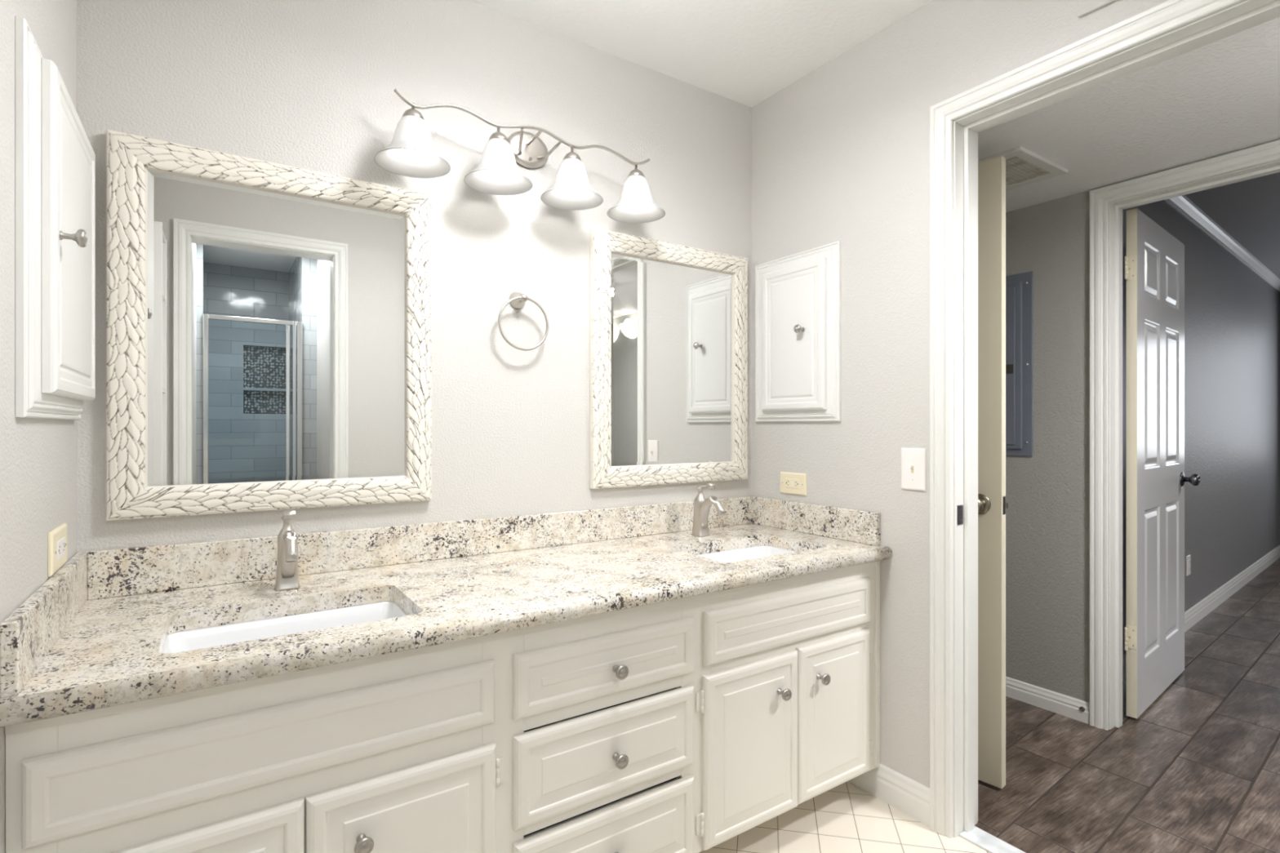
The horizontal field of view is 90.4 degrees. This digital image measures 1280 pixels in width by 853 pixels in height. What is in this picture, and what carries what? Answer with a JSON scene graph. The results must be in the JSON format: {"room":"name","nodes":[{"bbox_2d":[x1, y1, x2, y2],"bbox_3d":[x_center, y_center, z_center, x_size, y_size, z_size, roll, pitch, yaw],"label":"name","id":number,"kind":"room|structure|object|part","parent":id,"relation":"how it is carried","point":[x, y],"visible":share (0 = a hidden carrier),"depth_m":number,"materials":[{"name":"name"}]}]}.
{"room":"bathroom","nodes":[
{"label":"bathroom","id":0,"kind":"room"},
{"bbox_2d":[0,0,76,852],"bbox_3d":[-0.727,-0.040,0.534,0.120,2.420,1.956,0,0,-34],"label":"wall","id":1,"kind":"structure","parent":0,"point":[38,455],"depth_m":0.97,"materials":[{"name":"grey paint"}]},
{"bbox_2d":[0,551,88,697],"bbox_3d":[-1.044,0.324,1.133,0.019,0.104,0.605,0,0,-34],"label":"backsplash","id":2,"kind":"structure","parent":1,"relation":"attached to","point":[31,631],"depth_m":1.00,"materials":[{"name":"stone"}]},
{"bbox_2d":[15,15,95,419],"bbox_3d":[-1.039,-0.314,1.172,0.071,0.600,0.486,0,0,-34],"label":"medicine cabinet","id":3,"kind":"object","parent":1,"relation":"attached to","point":[55,156],"visible":1,"depth_m":1.02,"materials":[{"name":"white paint"}]},
{"bbox_3d":[-1.061,-0.321,1.190,0.018,0.534,0.412,0,0,-34],"label":"cabinet door","id":4,"kind":"part","parent":3,"relation":"part of","materials":[{"name":"white paint"}]},
{"bbox_3d":[-0.939,-0.314,1.054,0.036,0.029,0.029,0,0,-34],"label":"knob","id":5,"kind":"part","parent":3,"relation":"part of","materials":[{"name":"grey metal"}]},
{"bbox_2d":[48,523,66,577],"bbox_3d":[-1.094,0.230,1.199,0.009,0.078,0.140,0,0,-34],"label":"wall outlet","id":6,"kind":"object","parent":1,"relation":"attached to","point":[57,538],"visible":1,"depth_m":1.17,"materials":[{"name":"beige plastic"}]},
{"bbox_2d":[57,537,65,560],"bbox_3d":[-1.092,0.230,1.200,0.002,0.034,0.067,0,0,-34],"label":"receptacle","id":7,"kind":"object","parent":6,"relation":"attached to","point":[60,540],"depth_m":1.20,"materials":[{"name":"white plastic"}]},
{"bbox_2d":[76,0,751,552],"bbox_3d":[-0.426,-0.040,1.985,2.236,2.420,0.120,0,0,-34],"label":"wall","id":8,"kind":"structure","parent":0,"point":[310,85],"depth_m":1.85,"materials":[{"name":"grey paint"}]},
{"bbox_2d":[106,128,431,520],"bbox_3d":[-0.877,-0.222,1.589,0.701,0.855,0.034,0,0,-34],"label":"framed mirror","id":9,"kind":"object","parent":8,"relation":"attached to","point":[268,325],"visible":1,"depth_m":1.55,"materials":[{"name":"whitewashed carved wood"},{"name":"mirror glass"}]},
{"bbox_2d":[147,170,404,486],"bbox_3d":[-0.883,-0.222,1.597,0.567,0.721,0.015,0,0,-34],"label":"mirror glass","id":10,"kind":"object","parent":9,"relation":"attached to","point":[276,315],"depth_m":1.57,"materials":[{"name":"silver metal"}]},
{"bbox_2d":[87,496,751,599],"bbox_3d":[-0.387,0.324,1.927,1.956,0.104,0.019,0,0,-34],"label":"backsplash","id":11,"kind":"structure","parent":8,"relation":"attached to","point":[117,572],"depth_m":1.70,"materials":[{"name":"stone"}]},
{"bbox_2d":[373,88,665,222],"bbox_3d":[-0.310,-0.793,1.856,0.880,0.226,0.223,0,0,-34],"label":"vanity light","id":12,"kind":"object","parent":8,"relation":"attached to","point":[411,152],"visible":1,"depth_m":1.83,"materials":[{"name":"white glass"}]},
{"bbox_3d":[-0.588,-0.739,1.648,0.187,0.117,0.187,0,0,-34],"label":"lamp shade","id":13,"kind":"part","parent":12,"relation":"part of","materials":[{"name":"white glass"}]},
{"bbox_3d":[-0.588,-0.739,1.648,0.062,0.092,0.062,0,0,-34],"label":"bulb","id":14,"kind":"part","parent":12,"relation":"part of","materials":[{"name":"white glass"}]},
{"bbox_3d":[-0.395,-0.739,1.777,0.187,0.117,0.187,0,0,-34],"label":"lamp shade","id":15,"kind":"part","parent":12,"relation":"part of","materials":[{"name":"white glass"}]},
{"bbox_3d":[-0.395,-0.739,1.777,0.062,0.092,0.062,0,0,-34],"label":"bulb","id":16,"kind":"part","parent":12,"relation":"part of","materials":[{"name":"white glass"}]},
{"bbox_3d":[-0.314,-0.842,1.901,0.136,0.054,0.112,0,0,-34],"label":"arm","id":17,"kind":"part","parent":12,"relation":"part of","materials":[{"name":"silver metal"}]},
{"bbox_3d":[-0.203,-0.739,1.906,0.187,0.117,0.187,0,0,-34],"label":"lamp shade","id":18,"kind":"part","parent":12,"relation":"part of","materials":[{"name":"white glass"}]},
{"bbox_3d":[-0.203,-0.739,1.906,0.062,0.092,0.062,0,0,-34],"label":"bulb","id":19,"kind":"part","parent":12,"relation":"part of","materials":[{"name":"white glass"}]},
{"bbox_3d":[-0.012,-0.739,2.034,0.187,0.117,0.187,0,0,-34],"label":"lamp shade","id":20,"kind":"part","parent":12,"relation":"part of","materials":[{"name":"white glass"}]},
{"bbox_3d":[-0.012,-0.739,2.034,0.062,0.092,0.062,0,0,-34],"label":"bulb","id":21,"kind":"part","parent":12,"relation":"part of","materials":[{"name":"white glass"}]},
{"bbox_2d":[497,292,548,351],"bbox_3d":[-0.359,-0.319,1.921,0.162,0.184,0.060,0,0,-34],"label":"towel ring","id":22,"kind":"object","parent":8,"relation":"attached to","point":[517,300],"visible":1,"depth_m":1.92,"materials":[{"name":"silver metal"}]},
{"bbox_3d":[-0.359,-0.385,1.921,0.052,0.052,0.060,0,0,-34],"label":"post","id":23,"kind":"part","parent":22,"relation":"part of","materials":[{"name":"silver metal"}]},
{"bbox_2d":[590,227,747,488],"bbox_3d":[0.128,-0.222,2.264,0.683,0.850,0.034,0,0,-34],"label":"framed mirror","id":24,"kind":"object","parent":8,"relation":"attached to","point":[668,322],"visible":1,"depth_m":2.24,"materials":[{"name":"white wood"}]},
{"bbox_2d":[611,253,732,466],"bbox_3d":[0.123,-0.222,2.272,0.549,0.716,0.015,0,0,-34],"label":"mirror glass","id":25,"kind":"object","parent":24,"relation":"attached to","point":[672,317],"depth_m":2.25,"materials":[{"name":"silver metal"}]},
{"bbox_2d":[471,0,931,106],"bbox_3d":[0.751,-1.300,0.230,2.236,0.100,4.346,0,0,-34],"label":"ceiling","id":26,"kind":"structure","parent":0,"point":[745,52],"depth_m":2.00,"materials":[{"name":"white paint"}]},
{"bbox_2d":[698,557,1279,852],"bbox_3d":[3.622,1.220,1.542,8.466,0.100,5.375,0,0,-34],"label":"floor","id":27,"kind":"structure","parent":0,"point":[1193,802],"depth_m":2.10,"materials":[{"name":"brown tile"}]},
{"bbox_2d":[4,560,879,852],"bbox_3d":[-0.218,0.792,1.675,1.994,0.755,0.624,0,0,-34],"label":"vanity cabinet","id":28,"kind":"object","parent":27,"relation":"on","point":[691,724],"visible":0.95,"depth_m":1.32,"materials":[{"name":"white paint"}]},
{"bbox_3d":[-0.727,0.861,1.009,0.346,0.423,0.018,0,0,-34],"label":"cabinet door","id":29,"kind":"part","parent":28,"relation":"part of","materials":[{"name":"white paint"}]},
{"bbox_3d":[-0.494,0.745,1.135,0.032,0.032,0.036,0,0,-34],"label":"knob","id":30,"kind":"part","parent":28,"relation":"part of","materials":[{"name":"grey metal"}]},
{"bbox_3d":[-0.438,0.861,1.204,0.346,0.423,0.018,0,0,-34],"label":"cabinet door","id":31,"kind":"part","parent":28,"relation":"part of","materials":[{"name":"white paint"}]},
{"bbox_2d":[0,496,892,727],"bbox_3d":[-0.219,0.343,1.676,1.994,0.142,0.623,0,0,-34],"label":"countertop","id":32,"kind":"structure","parent":28,"relation":"on","point":[93,636],"depth_m":1.46,"materials":[{"name":"stone"}]},
{"bbox_2d":[163,601,408,653],"bbox_3d":[-0.690,0.484,1.279,0.492,0.138,0.337,0,0,-34],"label":"sink","id":33,"kind":"object","parent":32,"relation":"in","point":[215,636],"visible":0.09,"depth_m":1.38,"materials":[{"name":"white ceramic"}]},
{"bbox_2d":[274,510,300,591],"bbox_3d":[-0.797,0.283,1.446,0.051,0.186,0.156,0,0,-34],"label":"faucet","id":34,"kind":"object","parent":32,"relation":"on","point":[287,557],"visible":1,"depth_m":1.46,"materials":[{"name":"silver metal"}]},
{"bbox_3d":[-0.791,0.291,1.436,0.037,0.115,0.134,0,0,-34],"label":"spout","id":35,"kind":"part","parent":34,"relation":"part of","materials":[{"name":"silver metal"}]},
{"bbox_3d":[-0.806,0.204,1.459,0.025,0.027,0.073,0,0,-34],"label":"lever","id":36,"kind":"part","parent":34,"relation":"part of","materials":[{"name":"silver metal"}]},
{"bbox_2d":[691,482,725,537],"bbox_3d":[0.235,0.283,2.160,0.051,0.186,0.156,0,0,-34],"label":"faucet","id":37,"kind":"object","parent":32,"relation":"on","point":[702,505],"visible":1,"depth_m":2.17,"materials":[{"name":"silver metal"}]},
{"bbox_3d":[0.226,0.204,2.173,0.025,0.027,0.073,0,0,-34],"label":"lever","id":38,"kind":"part","parent":37,"relation":"part of","materials":[{"name":"silver metal"}]},
{"bbox_3d":[0.241,0.291,2.150,0.037,0.115,0.134,0,0,-34],"label":"spout","id":39,"kind":"part","parent":37,"relation":"part of","materials":[{"name":"silver metal"}]},
{"bbox_2d":[696,545,795,562],"bbox_3d":[0.337,0.484,1.985,0.492,0.138,0.338,0,0,-34],"label":"sink","id":40,"kind":"object","parent":32,"relation":"in","point":[751,553],"visible":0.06,"depth_m":2.15,"materials":[{"name":"white ceramic"}]},
{"bbox_3d":[-0.064,0.971,1.455,0.475,0.198,0.018,0,0,-34],"label":"drawer","id":41,"kind":"part","parent":28,"relation":"part of","materials":[{"name":"white paint"}]},
{"bbox_3d":[-0.064,0.745,1.455,0.475,0.195,0.018,0,0,-34],"label":"drawer","id":42,"kind":"part","parent":28,"relation":"part of","materials":[{"name":"white paint"}]},
{"bbox_3d":[-0.064,0.544,1.455,0.475,0.136,0.018,0,0,-34],"label":"drawer","id":43,"kind":"part","parent":28,"relation":"part of","materials":[{"name":"white paint"}]},
{"bbox_3d":[-0.046,0.752,1.436,0.032,0.032,0.036,0,0,-34],"label":"knob","id":44,"kind":"part","parent":28,"relation":"part of","materials":[{"name":"grey metal"}]},
{"bbox_3d":[-0.046,0.552,1.436,0.032,0.032,0.036,0,0,-34],"label":"knob","id":45,"kind":"part","parent":28,"relation":"part of","materials":[{"name":"grey metal"}]},
{"bbox_3d":[0.303,0.852,1.701,0.338,0.440,0.018,0,0,-34],"label":"cabinet door","id":46,"kind":"part","parent":28,"relation":"part of","materials":[{"name":"white paint"}]},
{"bbox_3d":[0.391,0.726,1.729,0.032,0.032,0.036,0,0,-34],"label":"knob","id":47,"kind":"part","parent":28,"relation":"part of","materials":[{"name":"grey metal"}]},
{"bbox_3d":[0.523,0.720,1.818,0.032,0.032,0.036,0,0,-34],"label":"knob","id":48,"kind":"part","parent":28,"relation":"part of","materials":[{"name":"grey metal"}]},
{"bbox_3d":[0.579,0.847,1.885,0.318,0.440,0.018,0,0,-34],"label":"cabinet door","id":49,"kind":"part","parent":28,"relation":"part of","materials":[{"name":"white paint"}]},
{"bbox_2d":[959,826,1025,852],"bbox_3d":[1.164,1.167,1.504,0.074,0.007,0.801,0,0,-34],"label":"threshold","id":50,"kind":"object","parent":27,"relation":"on","point":[978,837],"depth_m":1.78,"materials":[{"name":"stone"}]},
{"bbox_2d":[751,0,1246,837],"bbox_3d":[1.031,-0.040,1.713,0.120,2.420,1.956,0,0,-34],"label":"wall","id":51,"kind":"structure","parent":0,"point":[841,152],"depth_m":2.00,"materials":[{"name":"grey paint"}]},
{"bbox_2d":[780,471,806,495],"bbox_3d":[0.554,0.207,2.307,0.009,0.078,0.124,0,0,-34],"label":"wall outlet","id":52,"kind":"object","parent":51,"relation":"attached to","point":[794,483],"visible":1,"depth_m":2.30,"materials":[{"name":"beige plastic"}]},
{"bbox_2d":[785,478,799,488],"bbox_3d":[0.552,0.207,2.305,0.002,0.034,0.067,0,0,-34],"label":"receptacle","id":53,"kind":"object","parent":52,"relation":"attached to","point":[790,483],"depth_m":2.30,"materials":[{"name":"white plastic"}]},
{"bbox_2d":[755,240,840,422],"bbox_3d":[0.535,-0.320,2.280,0.071,0.604,0.396,0,0,-34],"label":"medicine cabinet","id":54,"kind":"object","parent":51,"relation":"attached to","point":[797,296],"visible":1,"depth_m":2.25,"materials":[{"name":"white paint"}]},
{"bbox_3d":[0.545,-0.316,2.278,0.018,0.516,0.294,0,0,-34],"label":"cabinet door","id":55,"kind":"part","parent":54,"relation":"part of","materials":[{"name":"white paint"}]},
{"bbox_3d":[0.556,-0.340,2.217,0.036,0.029,0.029,0,0,-34],"label":"knob","id":56,"kind":"part","parent":54,"relation":"part of","materials":[{"name":"grey metal"}]},
{"bbox_2d":[750,496,879,546],"bbox_3d":[0.590,0.324,2.243,0.019,0.104,0.581,0,0,-34],"label":"backsplash","id":57,"kind":"structure","parent":51,"relation":"attached to","point":[862,526],"depth_m":2.19,"materials":[{"name":"stone"}]},
{"bbox_2d":[848,763,929,826],"bbox_3d":[0.760,1.117,1.996,0.014,0.105,0.330,0,0,-34],"label":"baseboard","id":58,"kind":"structure","parent":51,"relation":"attached to","point":[906,795],"depth_m":1.95,"materials":[{"name":"white paint"}]},
{"bbox_2d":[901,448,926,491],"bbox_3d":[0.816,0.128,1.907,0.020,0.126,0.080,0,0,-34],"label":"light switch","id":59,"kind":"object","parent":51,"relation":"attached to","point":[913,460],"visible":1,"depth_m":1.91,"materials":[{"name":"white plastic"}]},
{"bbox_2d":[957,504,963,524],"bbox_3d":[0.916,0.253,1.820,0.028,0.056,0.002,0,0,-34],"label":"strike plate","id":60,"kind":"object","parent":51,"relation":"attached to","point":[960,508],"visible":1,"depth_m":1.82,"materials":[{"name":"grey metal"}]},
{"bbox_2d":[929,0,1245,839],"bbox_3d":[1.109,0.119,1.470,0.021,2.102,0.930,0,0,-34],"label":"trim","id":61,"kind":"structure","parent":51,"relation":"attached to","point":[1165,17],"depth_m":1.82,"materials":[{"name":"white paint"}]},
{"bbox_2d":[1077,0,1116,17],"bbox_3d":[1.157,-1.091,1.408,0.010,0.197,0.330,0,0,-34],"label":"access panel","id":62,"kind":"object","parent":51,"relation":"attached to","point":[1085,7],"visible":1,"depth_m":1.52,"materials":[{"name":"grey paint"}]},
{"bbox_2d":[954,0,1279,837],"bbox_3d":[1.167,0.150,1.509,0.120,2.040,0.806,0,0,-34],"label":"trim","id":63,"kind":"structure","parent":51,"relation":"attached to","point":[1245,15],"depth_m":1.82,"materials":[{"name":"white paint"}]},
{"bbox_2d":[977,17,1279,212],"bbox_3d":[1.862,-0.983,1.478,1.000,0.100,3.280,0,0,-34],"label":"ceiling","id":64,"kind":"structure","parent":0,"point":[1221,96],"depth_m":1.95,"materials":[{"name":"white paint"}]},
{"bbox_2d":[977,146,1067,191],"bbox_3d":[1.311,-0.926,2.354,0.350,0.014,0.350,0,0,-34],"label":"ceiling vent","id":65,"kind":"object","parent":64,"relation":"in","point":[1024,166],"visible":0.56,"depth_m":2.27,"materials":[{"name":"white metal"}]},
{"bbox_2d":[1005,138,1279,702],"bbox_3d":[2.294,-0.050,1.840,0.120,2.440,3.400,0,0,-34],"label":"wall","id":66,"kind":"structure","parent":0,"point":[1047,491],"depth_m":2.61,"materials":[{"name":"grey paint"}]},
{"bbox_2d":[1005,271,1032,456],"bbox_3d":[1.548,-0.264,2.823,0.024,0.782,0.360,0,0,-34],"label":"electrical panel","id":67,"kind":"object","parent":66,"relation":"attached to","point":[1019,287],"visible":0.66,"depth_m":2.71,"materials":[{"name":"grey metal"}]},
{"bbox_3d":[1.541,-0.260,2.822,0.005,0.677,0.234,0,0,-34],"label":"panel door","id":68,"kind":"part","parent":67,"relation":"part of","materials":[{"name":"grey metal"}]},
{"bbox_3d":[1.548,-0.263,2.823,0.008,0.720,0.280,0,0,-34],"label":"frame","id":69,"kind":"part","parent":67,"relation":"part of","materials":[{"name":"grey metal"}]},
{"bbox_2d":[1005,676,1088,724],"bbox_3d":[1.564,1.130,2.808,0.014,0.080,0.740,0,0,-34],"label":"baseboard","id":70,"kind":"structure","parent":66,"relation":"attached to","point":[1052,701],"depth_m":2.62,"materials":[{"name":"white paint"}]},
{"bbox_2d":[1079,706,1084,711],"bbox_3d":[1.749,1.118,2.516,0.008,0.019,0.019,0,0,-34],"label":"door stop","id":71,"kind":"object","parent":66,"relation":"attached to","point":[1082,708],"visible":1,"depth_m":2.51,"materials":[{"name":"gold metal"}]},
{"bbox_2d":[1124,208,1199,719],"bbox_3d":[2.255,0.147,2.776,0.847,2.026,0.169,0,0,-39],"label":"door","id":72,"kind":"structure","parent":66,"relation":"in","point":[1154,260],"depth_m":2.70,"materials":[{"name":"white paint"}]},
{"bbox_3d":[2.569,0.248,2.963,0.055,0.055,0.056,0,0,-39],"label":"knob","id":73,"kind":"part","parent":72,"relation":"part of","materials":[{"name":"grey metal"}]},
{"bbox_2d":[1088,139,1279,730],"bbox_3d":[2.026,0.123,2.112,0.021,2.094,0.930,0,0,-34],"label":"trim","id":74,"kind":"structure","parent":66,"relation":"attached to","point":[1100,199],"depth_m":2.46,"materials":[{"name":"white paint"}]},
{"bbox_2d":[1109,160,1279,729],"bbox_3d":[2.085,0.153,2.151,0.120,2.034,0.810,0,0,-34],"label":"trim","id":75,"kind":"structure","parent":66,"relation":"attached to","point":[1116,207],"depth_m":2.47,"materials":[{"name":"white paint"}]},
{"bbox_2d":[1122,199,1279,656],"bbox_3d":[3.777,-0.050,4.233,5.032,2.440,0.100,0,0,-38],"label":"wall","id":76,"kind":"structure","parent":0,"point":[1232,313],"depth_m":4.25,"materials":[{"name":"grey paint"}]},
{"bbox_2d":[1186,555,1191,576],"bbox_3d":[3.198,0.810,3.706,0.075,0.115,0.008,0,0,-38],"label":"wall outlet","id":77,"kind":"object","parent":76,"relation":"attached to","point":[1188,557],"visible":1,"depth_m":3.69,"materials":[{"name":"white plastic"}]},
{"bbox_2d":[1122,545,1279,680],"bbox_3d":[3.810,1.121,4.186,5.025,0.099,0.014,0,0,-38],"label":"baseboard","id":78,"kind":"structure","parent":76,"relation":"attached to","point":[1195,614],"depth_m":4.26,"materials":[{"name":"white paint"}]},
{"bbox_2d":[1164,195,1279,292],"bbox_3d":[3.820,-1.242,4.173,5.025,0.055,0.046,0,0,-38],"label":"trim","id":79,"kind":"structure","parent":76,"relation":"attached to","point":[1182,203],"depth_m":4.15,"materials":[{"name":"white paint"}]},
{"bbox_2d":[1185,172,1279,278],"bbox_3d":[4.995,-1.320,2.508,5.110,0.100,5.000,0,0,-34],"label":"ceiling","id":80,"kind":"structure","parent":0,"point":[1248,211],"depth_m":3.76,"materials":[{"name":"grey paint"}]},
{"bbox_2d":[1279,292,1279,545],"bbox_3d":[7.117,-0.050,3.841,0.100,2.440,5.050,0,0,-34],"label":"wall","id":81,"kind":"structure","parent":0,"point":[1279,292],"depth_m":5.75,"materials":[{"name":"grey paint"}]},
{"bbox_3d":[0.915,0.020,2.890,1.000,2.300,0.120,0,0,-34],"label":"wall","id":82,"kind":"structure","parent":0,"visible":0},
{"bbox_2d":[977,155,1008,788],"bbox_3d":[0.894,0.146,2.298,0.102,2.024,0.771,0,0,-42],"label":"door","id":83,"kind":"structure","parent":82,"relation":"in","point":[992,504],"depth_m":2.05,"materials":[{"name":"beige paint"}]},
{"bbox_3d":[1.084,0.253,2.055,0.056,0.055,0.055,0,0,-42],"label":"knob","id":84,"kind":"part","parent":83,"relation":"part of","materials":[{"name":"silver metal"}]},
{"bbox_3d":[1.169,0.253,2.041,0.022,0.058,0.001,0,0,-42],"label":"latch plate","id":85,"kind":"part","parent":83,"relation":"part of","materials":[{"name":"silver metal"}]}
]}

